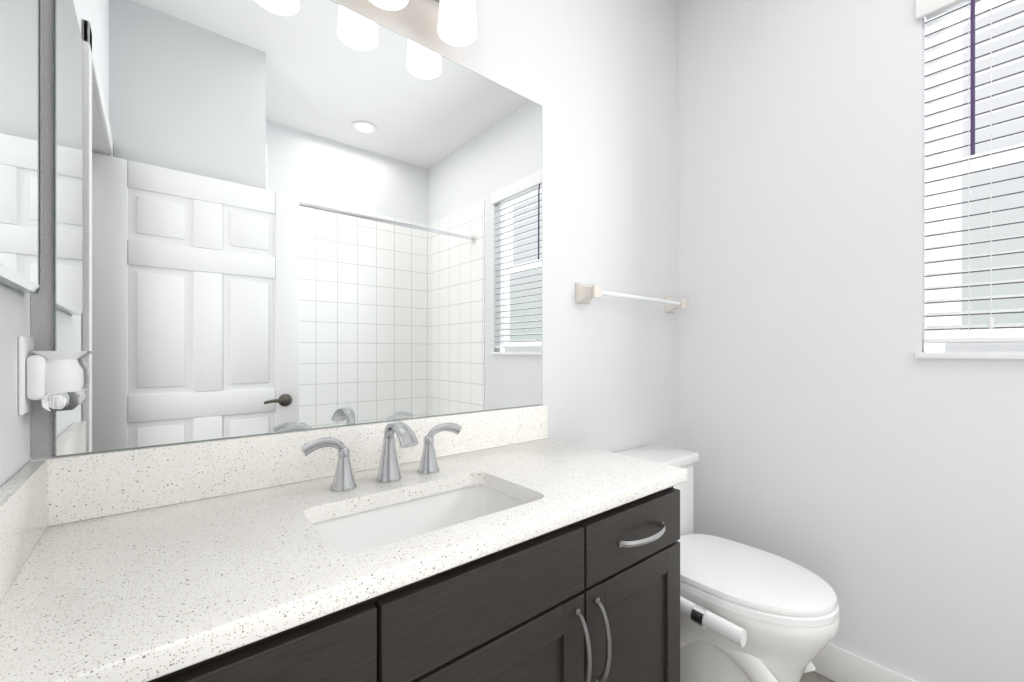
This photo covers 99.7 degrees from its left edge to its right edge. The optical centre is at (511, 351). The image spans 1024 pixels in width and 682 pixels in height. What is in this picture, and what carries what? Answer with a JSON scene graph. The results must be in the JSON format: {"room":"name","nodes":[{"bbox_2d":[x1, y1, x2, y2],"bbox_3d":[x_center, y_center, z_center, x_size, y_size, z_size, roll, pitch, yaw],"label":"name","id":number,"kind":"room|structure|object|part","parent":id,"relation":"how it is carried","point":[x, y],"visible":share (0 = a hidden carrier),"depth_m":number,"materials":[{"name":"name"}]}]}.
{"room":"bathroom","nodes":[
{"label":"bathroom","id":0,"kind":"room"},
{"bbox_2d":[0,283,29,487],"bbox_3d":[-0.045,-0.219,-0.281,0.120,2.740,2.440,0,0,-40],"label":"wall","id":1,"kind":"structure","parent":0,"point":[14,424],"depth_m":0.60,"materials":[{"name":"white paint"}]},
{"bbox_2d":[0,0,39,293],"bbox_3d":[-0.603,-0.429,0.503,0.019,0.680,0.420,0,0,-40],"label":"mirror","id":2,"kind":"object","parent":1,"relation":"attached to","point":[19,145],"visible":1,"depth_m":0.56,"materials":[{"name":"grey mirror"}]},
{"bbox_2d":[18,336,33,414],"bbox_3d":[-0.742,0.035,0.660,0.005,0.116,0.070,0,0,-40],"label":"outlet plate","id":3,"kind":"object","parent":1,"relation":"attached to","point":[25,344],"depth_m":0.64,"materials":[{"name":"white plastic"}]},
{"bbox_2d":[18,336,86,414],"bbox_3d":[-0.718,0.035,0.681,0.070,0.116,0.070,0,0,-40],"label":"air freshener","id":4,"kind":"object","parent":1,"relation":"attached to","point":[53,380],"visible":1,"depth_m":0.66,"materials":[{"name":"white plastic"}]},
{"bbox_2d":[41,390,79,411],"bbox_3d":[-0.714,0.077,0.684,0.042,0.029,0.042,0,0,-40],"label":"bottle","id":5,"kind":"object","parent":4,"relation":"on","point":[51,400],"depth_m":0.67,"materials":[{"name":"clear glass"}]},
{"bbox_2d":[30,0,677,460],"bbox_3d":[-0.529,-0.219,0.979,3.543,2.740,0.121,0,0,-40],"label":"wall","id":6,"kind":"structure","parent":0,"point":[596,80],"depth_m":1.58,"materials":[{"name":"white paint"}]},
{"bbox_2d":[55,0,541,456],"bbox_3d":[-0.328,-0.317,1.064,1.104,0.978,0.005,0,0,-40],"label":"mirror","id":7,"kind":"object","parent":6,"relation":"attached to","point":[275,216],"visible":1,"depth_m":0.92,"materials":[{"name":"silver mirror"}]},
{"bbox_2d":[369,0,476,46],"bbox_3d":[-0.299,-0.919,0.998,0.580,0.210,0.144,0,0,-40],"label":"sconce","id":8,"kind":"object","parent":6,"relation":"attached to","point":[457,24],"visible":1,"depth_m":1.07,"materials":[{"name":"white glass"}]},
{"bbox_2d":[575,282,686,312],"bbox_3d":[0.497,-0.209,1.702,0.649,0.070,0.074,0,0,-40],"label":"towel rail","id":9,"kind":"object","parent":6,"relation":"attached to","point":[585,293],"visible":1,"depth_m":1.56,"materials":[{"name":"beige ceramic"}]},
{"bbox_2d":[799,671,834,681],"bbox_3d":[0.211,1.181,0.008,3.643,0.060,2.560,0,0,-40],"label":"floor","id":10,"kind":"structure","parent":0,"point":[811,676],"depth_m":1.52,"materials":[{"name":"tile"}]},
{"bbox_2d":[0,404,686,681],"bbox_3d":[-0.166,0.649,0.856,1.140,1.003,0.530,0,0,-40],"label":"bathroom vanity","id":11,"kind":"object","parent":10,"relation":"on","point":[515,544],"visible":1,"depth_m":0.71,"materials":[{"name":"white stone"}]},
{"bbox_2d":[300,420,461,492],"bbox_3d":[-0.246,0.214,0.922,0.366,0.133,0.135,0,0,-40],"label":"faucet","id":12,"kind":"object","parent":11,"relation":"on","point":[430,474],"depth_m":0.93,"materials":[{"name":"silver metal"}]},
{"bbox_2d":[616,444,839,681],"bbox_3d":[0.616,0.768,1.394,0.495,0.766,0.701,0,0,-40],"label":"toilet","id":13,"kind":"object","parent":10,"relation":"on","point":[749,613],"visible":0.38,"depth_m":1.23,"materials":[{"name":"white ceramic"}]},
{"bbox_3d":[0.675,0.708,1.321,0.438,0.095,0.510,0,0,-40],"label":"seat","id":14,"kind":"part","parent":13,"relation":"part of","materials":[{"name":"white plastic"}]},
{"bbox_2d":[678,0,1023,681],"bbox_3d":[1.594,-0.219,1.076,0.150,2.740,2.440,0,0,-40],"label":"wall","id":15,"kind":"structure","parent":0,"point":[850,450],"depth_m":1.50,"materials":[{"name":"white paint"}]},
{"bbox_2d":[812,643,918,681],"bbox_3d":[1.242,1.089,1.373,0.014,0.125,1.506,0,0,-40],"label":"baseboard","id":16,"kind":"structure","parent":15,"relation":"attached to","point":[832,662],"depth_m":1.47,"materials":[{"name":"white wood"}]},
{"bbox_2d":[914,352,1023,359],"bbox_3d":[1.478,0.011,1.129,0.082,0.020,0.620,0,0,-40],"label":"window sill","id":17,"kind":"structure","parent":15,"relation":"attached to","point":[972,355],"depth_m":1.25,"materials":[{"name":"white wood"}]},
{"bbox_2d":[916,0,1023,351],"bbox_3d":[1.506,-0.555,1.152,0.161,1.112,0.614,0,0,-40],"label":"window blind","id":18,"kind":"structure","parent":15,"relation":"in","point":[974,175],"depth_m":1.30,"materials":[{"name":"white plastic"}]},
{"bbox_3d":[1.363,-0.557,1.228,0.014,0.984,0.013,0,0,-40],"label":"blind lift cord","id":19,"kind":"part","parent":18,"relation":"part of","materials":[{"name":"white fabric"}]}
]}

